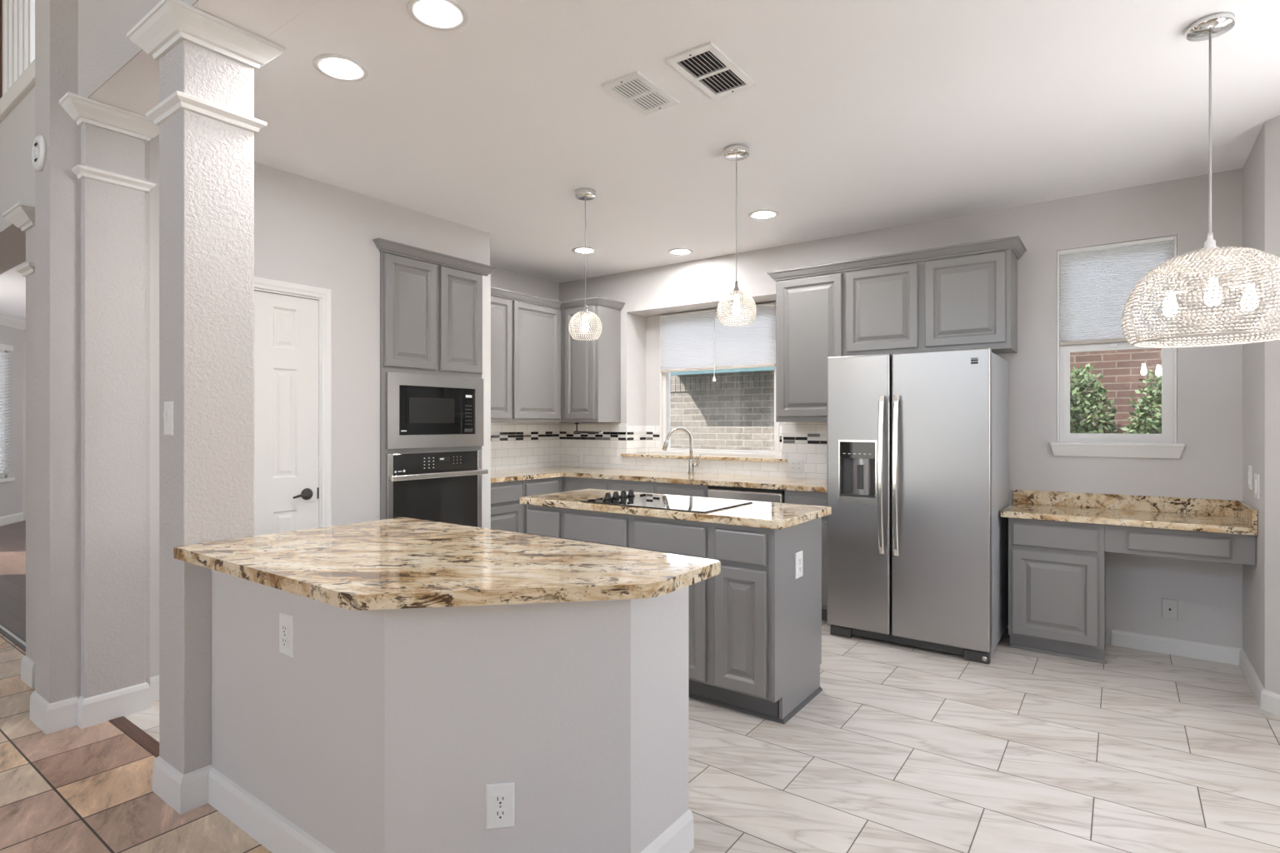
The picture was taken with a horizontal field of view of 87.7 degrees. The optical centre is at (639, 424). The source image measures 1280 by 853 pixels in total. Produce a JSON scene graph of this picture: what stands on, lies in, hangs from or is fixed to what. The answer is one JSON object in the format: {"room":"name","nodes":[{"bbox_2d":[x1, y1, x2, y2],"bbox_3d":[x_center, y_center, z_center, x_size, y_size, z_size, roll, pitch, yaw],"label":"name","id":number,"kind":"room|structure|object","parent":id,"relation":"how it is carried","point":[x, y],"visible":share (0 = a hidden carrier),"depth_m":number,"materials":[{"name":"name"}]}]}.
{"room":"kitchen","nodes":[
{"label":"kitchen","id":0,"kind":"room"},
{"bbox_2d":[0,325,22,517],"bbox_3d":[-8.175,-0.040,7.973,0.100,2.740,2.420,0,0,-17],"label":"wall","id":1,"kind":"structure","parent":0,"point":[11,492],"depth_m":8.96,"materials":[{"name":"grey paint"}]},
{"bbox_2d":[0,350,14,482],"bbox_3d":[-8.245,-0.128,8.318,0.130,1.765,1.180,0,0,-17],"label":"window","id":2,"kind":"structure","parent":1,"relation":"in","point":[2,479],"depth_m":8.77,"materials":[{"name":"white paint"}]},
{"bbox_2d":[0,343,13,474],"bbox_3d":[-8.204,-0.188,8.325,0.048,1.705,1.130,0,0,-17],"label":"window blind","id":3,"kind":"object","parent":2,"relation":"attached to","point":[2,347],"visible":1,"depth_m":8.73,"materials":[{"name":"white paint"}]},
{"bbox_2d":[0,512,23,526],"bbox_3d":[-8.120,1.271,7.990,0.016,0.118,2.420,0,0,-17],"label":"baseboard","id":4,"kind":"structure","parent":1,"relation":"attached to","point":[6,520],"depth_m":8.88,"materials":[{"name":"white paint"}]},
{"bbox_2d":[0,314,25,329],"bbox_3d":[-8.079,-1.350,8.002,0.100,0.120,2.420,0,0,-17],"label":"trim","id":5,"kind":"structure","parent":1,"relation":"attached to","point":[7,321],"depth_m":8.83,"materials":[{"name":"white paint"}]},
{"bbox_2d":[22,329,25,520],"bbox_3d":[-7.460,-0.040,10.541,0.100,2.740,3.469,0,0,38],"label":"wall","id":6,"kind":"structure","parent":0,"point":[23,331],"depth_m":9.16,"materials":[{"name":"grey paint"}]},
{"bbox_2d":[0,0,199,274],"bbox_3d":[-1.401,-2.530,2.329,12.200,2.880,0.269,0,0,36],"label":"wall","id":7,"kind":"structure","parent":0,"point":[105,48],"depth_m":2.93,"materials":[{"name":"grey paint"}]},
{"bbox_2d":[0,0,34,123],"bbox_3d":[-4.389,-2.290,4.489,4.425,1.160,0.310,0,0,36],"label":"gallery railing","id":8,"kind":"object","parent":7,"relation":"on","point":[17,17],"visible":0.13,"depth_m":3.91,"materials":[{"name":"white paint"}]},
{"bbox_2d":[264,0,320,39],"bbox_3d":[-0.088,-1.409,1.508,5.490,0.001,0.004,0,0,36],"label":"trim","id":9,"kind":"structure","parent":7,"relation":"attached to","point":[316,2],"depth_m":2.32,"materials":[{"name":"white paint"}]},
{"bbox_2d":[35,0,489,703],"bbox_3d":[-1.905,-1.315,3.952,0.230,5.310,2.500,0,0,36],"label":"wall","id":10,"kind":"structure","parent":0,"point":[57,189],"depth_m":3.17,"materials":[{"name":"grey paint"}]},
{"bbox_2d":[0,622,25,652],"bbox_3d":[-4.472,1.377,4.559,4.610,0.106,0.055,0,0,36],"label":"trim","id":11,"kind":"structure","parent":10,"relation":"attached to","point":[2,632],"depth_m":4.12,"materials":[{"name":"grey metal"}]},
{"bbox_2d":[31,135,46,171],"bbox_3d":[-2.655,-1.197,2.937,0.156,0.156,0.022,0,0,36],"label":"smoke detector","id":12,"kind":"object","parent":10,"relation":"attached to","point":[38,152],"visible":1,"depth_m":2.91,"materials":[{"name":"white plastic"}]},
{"bbox_2d":[29,691,78,734],"bbox_3d":[-2.615,1.268,2.971,0.262,0.124,0.111,0,0,36],"label":"baseboard","id":13,"kind":"structure","parent":10,"relation":"attached to","point":[62,715],"depth_m":2.90,"materials":[{"name":"white paint"}]},
{"bbox_2d":[150,675,159,701],"bbox_3d":[-2.309,1.274,3.244,0.016,0.112,0.170,0,0,36],"label":"baseboard","id":14,"kind":"structure","parent":10,"relation":"attached to","point":[154,681],"depth_m":3.20,"materials":[{"name":"white paint"}]},
{"bbox_2d":[254,276,331,536],"bbox_3d":[-2.072,0.269,3.645,0.168,2.122,0.747,0,0,36],"label":"door","id":15,"kind":"structure","parent":10,"relation":"in","point":[292,322],"depth_m":3.75,"materials":[{"name":"white paint"}]},
{"bbox_2d":[211,570,688,852],"bbox_3d":[-0.682,0.892,2.224,1.508,0.876,0.765,0,0,36],"label":"wall","id":16,"kind":"structure","parent":0,"point":[382,731],"depth_m":1.83,"materials":[{"name":"grey paint"}]},
{"bbox_2d":[108,716,159,757],"bbox_3d":[0.573,1.379,0.878,7.300,0.103,0.055,0,0,36],"label":"trim","id":17,"kind":"structure","parent":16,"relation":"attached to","point":[134,732],"depth_m":2.84,"materials":[{"name":"brown wood"}]},
{"bbox_2d":[279,612,293,658],"bbox_3d":[-1.085,0.646,2.038,0.080,0.125,0.009,0,0,36],"label":"outlet","id":18,"kind":"object","parent":16,"relation":"attached to","point":[286,622],"visible":1,"depth_m":2.03,"materials":[{"name":"white plastic"}]},
{"bbox_2d":[281,623,288,634],"bbox_3d":[-1.086,0.626,2.035,0.034,0.029,0.002,0,0,36],"label":"receptacle","id":19,"kind":"object","parent":18,"relation":"attached to","point":[284,626],"depth_m":2.03,"materials":[{"name":"grey plastic"}]},
{"bbox_2d":[281,635,288,647],"bbox_3d":[-1.086,0.665,2.035,0.034,0.029,0.002,0,0,36],"label":"receptacle","id":20,"kind":"object","parent":18,"relation":"attached to","point":[284,638],"depth_m":2.03,"materials":[{"name":"grey plastic"}]},
{"bbox_2d":[173,517,720,610],"bbox_3d":[-0.666,0.435,2.142,1.621,0.038,0.890,0,0,36],"label":"countertop","id":21,"kind":"structure","parent":16,"relation":"on","point":[398,562],"depth_m":1.97,"materials":[{"name":"stone"}]},
{"bbox_2d":[208,767,694,852],"bbox_3d":[-0.715,1.271,1.982,1.714,0.118,0.494,0,0,9],"label":"baseboard","id":22,"kind":"structure","parent":16,"relation":"attached to","point":[269,828],"depth_m":2.08,"materials":[{"name":"white paint"}]},
{"bbox_2d":[485,782,514,829],"bbox_3d":[-0.374,1.025,1.785,0.075,0.120,0.009,0,0,-9],"label":"outlet","id":23,"kind":"object","parent":16,"relation":"attached to","point":[500,797],"visible":1,"depth_m":1.78,"materials":[{"name":"white plastic"}]},
{"bbox_2d":[494,793,506,805],"bbox_3d":[-0.374,1.006,1.782,0.034,0.029,0.002,0,0,-9],"label":"receptacle","id":24,"kind":"object","parent":23,"relation":"attached to","point":[500,799],"depth_m":1.78,"materials":[{"name":"white plastic"}]},
{"bbox_2d":[494,808,506,820],"bbox_3d":[-0.374,1.044,1.782,0.034,0.029,0.002,0,0,-9],"label":"receptacle","id":25,"kind":"object","parent":23,"relation":"attached to","point":[500,814],"depth_m":1.78,"materials":[{"name":"white plastic"}]},
{"bbox_2d":[490,267,559,300],"bbox_3d":[-1.323,-0.040,5.487,0.776,2.740,2.740,0,0,36],"label":"wall","id":26,"kind":"structure","parent":0,"point":[500,278],"depth_m":6.27,"materials":[{"name":"grey paint"}]},
{"bbox_2d":[490,286,561,422],"bbox_3d":[-1.212,-0.570,5.767,0.384,1.109,1.245,0,0,36],"label":"upper cabinet","id":27,"kind":"object","parent":26,"relation":"attached to","point":[526,328],"visible":0.59,"depth_m":5.78,"materials":[{"name":"grey paint"}]},
{"bbox_2d":[0,0,1279,319],"bbox_3d":[-1.978,-1.480,5.711,17.100,0.140,5.065,0,0,36],"label":"ceiling","id":28,"kind":"structure","parent":0,"point":[859,116],"depth_m":3.01,"materials":[{"name":"white paint"}]},
{"bbox_2d":[312,54,368,81],"bbox_3d":[-1.181,-1.405,2.632,0.202,0.007,0.202,0,0,36],"label":"recessed light","id":29,"kind":"object","parent":28,"relation":"in","point":[337,67],"visible":1,"depth_m":2.63,"materials":[{"name":"white plastic"}]},
{"bbox_2d":[406,0,468,30],"bbox_3d":[-0.691,-1.405,2.277,0.202,0.007,0.202,0,0,36],"label":"recessed light","id":30,"kind":"object","parent":28,"relation":"in","point":[442,15],"visible":1,"depth_m":2.28,"materials":[{"name":"white plastic"}]},
{"bbox_2d":[571,247,596,254],"bbox_3d":[-0.451,-1.405,5.399,0.202,0.007,0.202,0,0,36],"label":"recessed light","id":31,"kind":"object","parent":28,"relation":"in","point":[577,250],"visible":0.97,"depth_m":5.39,"materials":[{"name":"white plastic"}]},
{"bbox_2d":[568,187,602,340],"bbox_3d":[-0.331,-0.962,4.035,0.206,0.895,0.206,0,0,36],"label":"pendant light","id":32,"kind":"object","parent":28,"relation":"hanging from","point":[583,193],"visible":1,"depth_m":4.01,"materials":[{"name":"white glass"}]},
{"bbox_2d":[601,70,679,114],"bbox_3d":[0.007,-1.404,2.837,0.185,0.012,0.315,0,0,36],"label":"ceiling vent","id":33,"kind":"object","parent":28,"relation":"in","point":[634,88],"visible":1,"depth_m":2.82,"materials":[{"name":"white plastic"}]},
{"bbox_2d":[668,248,692,255],"bbox_3d":[0.330,-1.405,5.439,0.202,0.007,0.202,0,0,36],"label":"recessed light","id":34,"kind":"object","parent":28,"relation":"in","point":[679,252],"visible":1,"depth_m":5.44,"materials":[{"name":"white plastic"}]},
{"bbox_2d":[665,41,756,99],"bbox_3d":[0.291,-1.402,2.662,0.200,0.015,0.375,0,0,36],"label":"ceiling vent","id":35,"kind":"object","parent":28,"relation":"in","point":[706,66],"visible":1,"depth_m":2.65,"materials":[{"name":"white plastic"}]},
{"bbox_2d":[716,144,756,326],"bbox_3d":[0.494,-0.957,3.407,0.206,0.895,0.206,0,0,36],"label":"pendant light","id":36,"kind":"object","parent":28,"relation":"hanging from","point":[736,152],"visible":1,"depth_m":3.38,"materials":[{"name":"beige glass"}]},
{"bbox_2d":[748,210,778,219],"bbox_3d":[0.829,-1.405,4.473,0.202,0.007,0.202,0,0,36],"label":"recessed light","id":37,"kind":"object","parent":28,"relation":"in","point":[759,214],"visible":1,"depth_m":4.47,"materials":[{"name":"white"}]},
{"bbox_2d":[1120,11,1279,348],"bbox_3d":[2.004,-0.850,2.340,0.510,1.120,0.510,0,0,4],"label":"chandelier","id":38,"kind":"object","parent":28,"relation":"hanging from","point":[1214,25],"visible":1,"depth_m":2.31,"materials":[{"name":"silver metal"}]},
{"bbox_2d":[0,520,1279,852],"bbox_3d":[-3.600,1.380,3.468,17.100,0.100,10.600,0,0,36],"label":"floor","id":39,"kind":"structure","parent":0,"point":[902,748],"depth_m":2.59,"materials":[{"name":"tile"}]},
{"bbox_2d":[2,201,34,689],"bbox_3d":[-3.054,0.120,3.524,0.330,2.420,0.410,0,0,36],"label":"column","id":40,"kind":"structure","parent":39,"relation":"on","point":[22,215],"depth_m":3.41,"materials":[{"name":"grey paint"}]},
{"bbox_2d":[59,91,159,729],"bbox_3d":[-2.458,-0.039,3.077,0.360,2.738,0.375,0,0,36],"label":"column","id":41,"kind":"structure","parent":39,"relation":"on","point":[111,172],"depth_m":3.01,"materials":[{"name":"grey paint"}]},
{"bbox_2d":[126,0,284,814],"bbox_3d":[-1.590,-0.039,2.446,0.370,2.738,0.380,0,0,36],"label":"column","id":42,"kind":"structure","parent":39,"relation":"on","point":[204,113],"depth_m":2.36,"materials":[{"name":"grey paint"}]},
{"bbox_2d":[163,401,173,435],"bbox_3d":[-1.673,-0.020,2.353,0.075,0.120,0.017,0,0,36],"label":"light switch","id":43,"kind":"object","parent":42,"relation":"attached to","point":[168,406],"visible":1,"depth_m":2.35,"materials":[{"name":"white plastic"}]},
{"bbox_2d":[373,237,495,519],"bbox_3d":[-1.608,0.089,4.694,0.672,2.481,0.948,0,0,36],"label":"tall cabinet","id":44,"kind":"object","parent":39,"relation":"on","point":[431,302],"visible":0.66,"depth_m":4.44,"materials":[{"name":"grey paint"}]},
{"bbox_2d":[385,372,483,449],"bbox_3d":[-1.537,-0.085,4.633,0.439,0.485,0.777,0,0,36],"label":"microwave","id":45,"kind":"object","parent":44,"relation":"in","point":[422,411],"visible":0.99,"depth_m":4.47,"materials":[{"name":"silver metal"}]},
{"bbox_2d":[385,450,488,528],"bbox_3d":[-1.579,0.625,4.673,0.625,0.870,0.789,0,0,36],"label":"wall oven","id":46,"kind":"object","parent":44,"relation":"in","point":[446,487],"visible":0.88,"depth_m":4.49,"materials":[{"name":"black glass"}]},
{"bbox_2d":[481,274,490,529],"bbox_3d":[-1.138,0.110,4.890,0.024,2.440,0.086,0,0,36],"label":"trim","id":47,"kind":"structure","parent":44,"relation":"attached to","point":[486,376],"depth_m":4.89,"materials":[{"name":"white paint"}]},
{"bbox_2d":[490,480,522,533],"bbox_3d":[-1.332,0.892,5.385,0.637,0.876,0.485,0,0,36],"label":"base cabinet","id":48,"kind":"object","parent":39,"relation":"on","point":[506,508],"visible":0.22,"depth_m":5.25,"materials":[{"name":"grey paint"}]},
{"bbox_2d":[522,476,562,534],"bbox_3d":[-1.050,0.892,5.775,0.637,0.876,0.473,0,0,36],"label":"base cabinet","id":49,"kind":"object","parent":39,"relation":"on","point":[551,485],"visible":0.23,"depth_m":5.53,"materials":[{"name":"grey paint"}]},
{"bbox_2d":[562,476,610,491],"bbox_3d":[-0.529,0.892,6.059,1.149,0.876,0.640,0,0,36],"label":"base cabinet","id":50,"kind":"object","parent":39,"relation":"on","point":[569,483],"visible":0.09,"depth_m":5.64,"materials":[{"name":"grey paint"}]},
{"bbox_2d":[490,465,827,493],"bbox_3d":[-0.043,0.434,5.127,3.029,0.037,1.581,0,0,36],"label":"countertop","id":51,"kind":"structure","parent":50,"relation":"on","point":[815,485],"depth_m":5.32,"materials":[{"name":"stone"}]},
{"bbox_2d":[661,427,701,473],"bbox_3d":[0.345,0.221,5.581,0.329,0.389,0.112,0,0,-2],"label":"faucet","id":52,"kind":"object","parent":51,"relation":"on","point":[691,465],"visible":1,"depth_m":5.59,"materials":[{"name":"silver metal"}]},
{"bbox_2d":[610,480,709,497],"bbox_3d":[0.307,0.892,5.453,0.911,0.876,0.642,0,0,36],"label":"base cabinet","id":53,"kind":"object","parent":39,"relation":"on","point":[690,490],"visible":0.09,"depth_m":5.17,"materials":[{"name":"grey paint"}]},
{"bbox_2d":[526,505,822,724],"bbox_3d":[0.135,0.892,3.560,1.536,0.876,0.573,0,0,36],"label":"kitchen island","id":54,"kind":"object","parent":39,"relation":"on","point":[755,628],"visible":0.46,"depth_m":3.08,"materials":[{"name":"grey paint"}]},
{"bbox_2d":[519,489,831,529],"bbox_3d":[0.138,0.435,3.569,1.600,0.038,0.625,0,0,36],"label":"island countertop","id":55,"kind":"structure","parent":54,"relation":"on","point":[777,516],"depth_m":3.24,"materials":[{"name":"stone"}]},
{"bbox_2d":[580,489,752,513],"bbox_3d":[0.137,0.395,3.529,0.765,0.043,0.500,0,0,36],"label":"cooktop","id":56,"kind":"object","parent":55,"relation":"in","point":[632,499],"visible":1,"depth_m":3.50,"materials":[{"name":"black glass"}]},
{"bbox_2d":[795,550,802,579],"bbox_3d":[0.746,0.658,3.110,0.009,0.120,0.080,0,0,36],"label":"outlet","id":57,"kind":"object","parent":54,"relation":"attached to","point":[798,556],"visible":1,"depth_m":3.10,"materials":[{"name":"white plastic"}]},
{"bbox_2d":[798,557,801,564],"bbox_3d":[0.748,0.638,3.109,0.002,0.029,0.034,0,0,36],"label":"receptacle","id":58,"kind":"object","parent":57,"relation":"attached to","point":[799,558],"depth_m":3.11,"materials":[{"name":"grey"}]},
{"bbox_2d":[798,565,801,573],"bbox_3d":[0.748,0.677,3.109,0.002,0.029,0.034,0,0,36],"label":"receptacle","id":59,"kind":"object","parent":57,"relation":"attached to","point":[799,567],"depth_m":3.11,"materials":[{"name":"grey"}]},
{"bbox_2d":[707,485,784,503],"bbox_3d":[0.918,0.896,5.001,0.602,0.868,0.640,0,0,36],"label":"dishwasher","id":60,"kind":"object","parent":39,"relation":"on","point":[714,492],"visible":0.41,"depth_m":4.73,"materials":[{"name":"grey metal"}]},
{"bbox_2d":[785,490,827,621],"bbox_3d":[1.313,0.892,4.726,0.352,0.876,0.642,0,0,36],"label":"base cabinet","id":61,"kind":"object","parent":39,"relation":"on","point":[812,498],"visible":0.15,"depth_m":4.42,"materials":[{"name":"grey paint"}]},
{"bbox_2d":[827,347,1008,664],"bbox_3d":[1.752,0.454,4.207,0.922,1.752,0.848,0,0,36],"label":"refrigerator","id":62,"kind":"object","parent":39,"relation":"on","point":[917,442],"visible":1,"depth_m":3.90,"materials":[{"name":"grey metal"}]},
{"bbox_2d":[1008,517,1107,664],"bbox_3d":[2.494,0.938,3.964,0.476,0.784,0.492,0,0,36],"label":"base cabinet","id":63,"kind":"object","parent":39,"relation":"on","point":[1057,570],"visible":0.85,"depth_m":3.77,"materials":[{"name":"grey paint"}]},
{"bbox_2d":[1000,489,1257,535],"bbox_3d":[2.715,0.483,3.784,1.113,0.123,0.524,0,0,36],"label":"countertop","id":64,"kind":"structure","parent":63,"relation":"on","point":[1231,517],"depth_m":3.78,"materials":[{"name":"stone"}]},
{"bbox_2d":[1104,525,1255,565],"bbox_3d":[2.909,0.623,3.628,0.613,0.154,0.431,0,0,36],"label":"drawer","id":65,"kind":"object","parent":64,"relation":"attached to","point":[1191,545],"visible":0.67,"depth_m":3.45,"materials":[{"name":"grey paint"}]},
{"bbox_2d":[559,168,1242,648],"bbox_3d":[1.430,-0.040,5.301,5.216,2.740,0.426,0,0,36],"label":"wall","id":66,"kind":"structure","parent":0,"point":[1208,594],"depth_m":4.09,"materials":[{"name":"grey paint"}]},
{"bbox_2d":[575,453,581,464],"bbox_3d":[-0.597,0.340,6.486,0.075,0.115,0.009,0,0,36],"label":"outlet","id":67,"kind":"object","parent":66,"relation":"attached to","point":[578,456],"visible":1,"depth_m":6.48,"materials":[{"name":"white plastic"}]},
{"bbox_2d":[560,296,624,422],"bbox_3d":[-0.489,-0.570,6.191,0.590,1.109,0.379,0,0,36],"label":"upper cabinet","id":68,"kind":"object","parent":66,"relation":"attached to","point":[590,370],"visible":0.77,"depth_m":6.05,"materials":[{"name":"grey paint"}]},
{"bbox_2d":[573,422,603,434],"bbox_3d":[-0.476,0.042,6.146,0.344,0.112,0.044,0,0,36],"label":"towel holder","id":69,"kind":"object","parent":68,"relation":"attached to","point":[600,432],"visible":1,"depth_m":6.16,"materials":[{"name":"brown metal"}]},
{"bbox_2d":[490,422,827,479],"bbox_3d":[0.045,0.201,5.824,3.397,0.431,1.406,0,0,8],"label":"backsplash","id":70,"kind":"structure","parent":66,"relation":"attached to","point":[513,445],"depth_m":6.15,"materials":[{"name":"tile"}]},
{"bbox_2d":[620,452,786,462],"bbox_3d":[0.579,0.287,5.821,1.625,0.024,0.341,0,0,36],"label":"trim","id":71,"kind":"structure","parent":66,"relation":"attached to","point":[755,458],"depth_m":5.71,"materials":[{"name":"stone"}]},
{"bbox_2d":[660,302,779,456],"bbox_3d":[0.706,-0.375,5.985,1.210,1.298,0.097,0,0,36],"label":"window","id":72,"kind":"structure","parent":66,"relation":"in","point":[664,377],"depth_m":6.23,"materials":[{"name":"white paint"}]},
{"bbox_2d":[660,302,775,381],"bbox_3d":[0.659,-0.697,5.920,1.162,0.643,0.071,0,0,36],"label":"cellular shade","id":73,"kind":"object","parent":72,"relation":"attached to","point":[695,341],"visible":0.83,"depth_m":5.90,"materials":[{"name":"white fabric"}]},
{"bbox_2d":[789,458,803,473],"bbox_3d":[1.216,0.325,5.175,0.115,0.115,0.009,0,0,36],"label":"outlet","id":74,"kind":"object","parent":66,"relation":"attached to","point":[796,465],"visible":1,"depth_m":5.17,"materials":[{"name":"white plastic"}]},
{"bbox_2d":[791,461,795,469],"bbox_3d":[1.196,0.325,5.186,0.033,0.066,0.002,0,0,36],"label":"receptacle","id":75,"kind":"object","parent":74,"relation":"attached to","point":[793,463],"depth_m":5.18,"materials":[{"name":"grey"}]},
{"bbox_2d":[796,461,800,470],"bbox_3d":[1.233,0.325,5.159,0.033,0.066,0.002,0,0,36],"label":"receptacle","id":76,"kind":"object","parent":74,"relation":"attached to","point":[798,463],"depth_m":5.16,"materials":[{"name":"grey plastic"}]},
{"bbox_2d":[766,261,844,422],"bbox_3d":[1.278,-0.570,4.912,0.567,1.109,0.379,0,0,36],"label":"upper cabinet","id":77,"kind":"object","parent":66,"relation":"attached to","point":[810,300],"visible":0.78,"depth_m":4.77,"materials":[{"name":"grey paint"}]},
{"bbox_2d":[842,235,1026,355],"bbox_3d":[1.940,-0.792,4.434,1.064,0.664,0.379,0,0,36],"label":"upper cabinet","id":78,"kind":"object","parent":66,"relation":"attached to","point":[964,296],"visible":0.91,"depth_m":4.28,"materials":[{"name":"grey paint"}]},
{"bbox_2d":[1049,235,1184,458],"bbox_3d":[2.871,-0.445,4.032,0.658,1.286,0.150,0,0,36],"label":"window","id":79,"kind":"structure","parent":66,"relation":"in","point":[1164,445],"depth_m":4.00,"materials":[{"name":"white paint"}]},
{"bbox_2d":[1059,235,1174,345],"bbox_3d":[2.863,-0.789,4.018,0.563,0.595,0.031,0,0,36],"label":"cellular shade","id":80,"kind":"object","parent":79,"relation":"attached to","point":[1097,282],"visible":0.83,"depth_m":4.04,"materials":[{"name":"white fabric"}]},
{"bbox_2d":[1161,598,1178,620],"bbox_3d":[3.063,1.072,3.848,0.075,0.118,0.014,0,0,36],"label":"wall plate","id":81,"kind":"object","parent":66,"relation":"attached to","point":[1169,607],"visible":1,"depth_m":3.85,"materials":[{"name":"white plastic"}]},
{"bbox_2d":[1111,629,1241,665],"bbox_3d":[3.078,1.284,3.836,0.590,0.092,0.016,0,0,36],"label":"baseboard","id":82,"kind":"structure","parent":66,"relation":"attached to","point":[1223,654],"depth_m":3.83,"materials":[{"name":"white paint"}]},
{"bbox_2d":[1242,121,1264,689],"bbox_3d":[3.165,-0.040,3.351,0.120,2.740,0.700,0,0,36],"label":"wall","id":83,"kind":"structure","parent":0,"point":[1253,170],"depth_m":3.34,"materials":[{"name":"grey paint"}]},
{"bbox_2d":[1247,465,1251,489],"bbox_3d":[3.147,0.275,3.438,0.010,0.120,0.075,0,0,36],"label":"light switch","id":84,"kind":"object","parent":83,"relation":"attached to","point":[1249,472],"visible":1,"depth_m":3.42,"materials":[{"name":"white plastic"}]},
{"bbox_2d":[1254,473,1259,499],"bbox_3d":[3.024,0.305,3.268,0.010,0.120,0.115,0,0,36],"label":"light switch","id":85,"kind":"object","parent":83,"relation":"attached to","point":[1256,476],"visible":1,"depth_m":3.25,"materials":[{"name":"white plastic"}]},
{"bbox_2d":[1265,115,1279,694],"bbox_3d":[3.111,-0.040,2.233,0.120,2.740,1.780,0,0,-9],"label":"wall","id":86,"kind":"structure","parent":0,"point":[1272,126],"depth_m":3.07,"materials":[{"name":"grey paint"}]},
{"bbox_2d":[1239,648,1279,716],"bbox_3d":[3.038,1.283,2.780,0.360,0.094,1.848,0,0,7],"label":"baseboard","id":87,"kind":"structure","parent":86,"relation":"attached to","point":[1267,701],"depth_m":3.17,"materials":[{"name":"white paint"}]},
{"label":"outside","id":88,"kind":"structure","parent":0,"visible":0},
{"bbox_3d":[3.381,1.730,13.204,34.000,0.200,14.640,0,0,36],"label":"ground","id":89,"kind":"structure","parent":88,"visible":0},
{"bbox_2d":[1070,363,1117,433],"bbox_3d":[4.805,0.485,7.267,0.810,2.290,0.592,0,0,36],"label":"shrub","id":90,"kind":"object","parent":89,"relation":"on","point":[1091,398],"visible":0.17,"depth_m":7.15,"materials":[{"name":"green plant"}]},
{"bbox_2d":[1070,348,1161,434],"bbox_3d":[7.621,-0.220,6.397,7.150,3.700,0.300,0,0,36],"label":"wall","id":91,"kind":"structure","parent":89,"relation":"on","point":[1122,370],"depth_m":7.69,"materials":[{"name":"red brick"}]},
{"bbox_2d":[1120,369,1161,434],"bbox_3d":[5.346,0.510,6.768,0.812,2.242,0.613,0,0,36],"label":"shrub","id":92,"kind":"object","parent":89,"relation":"on","point":[1151,423],"visible":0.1,"depth_m":6.82,"materials":[{"name":"green plant"}]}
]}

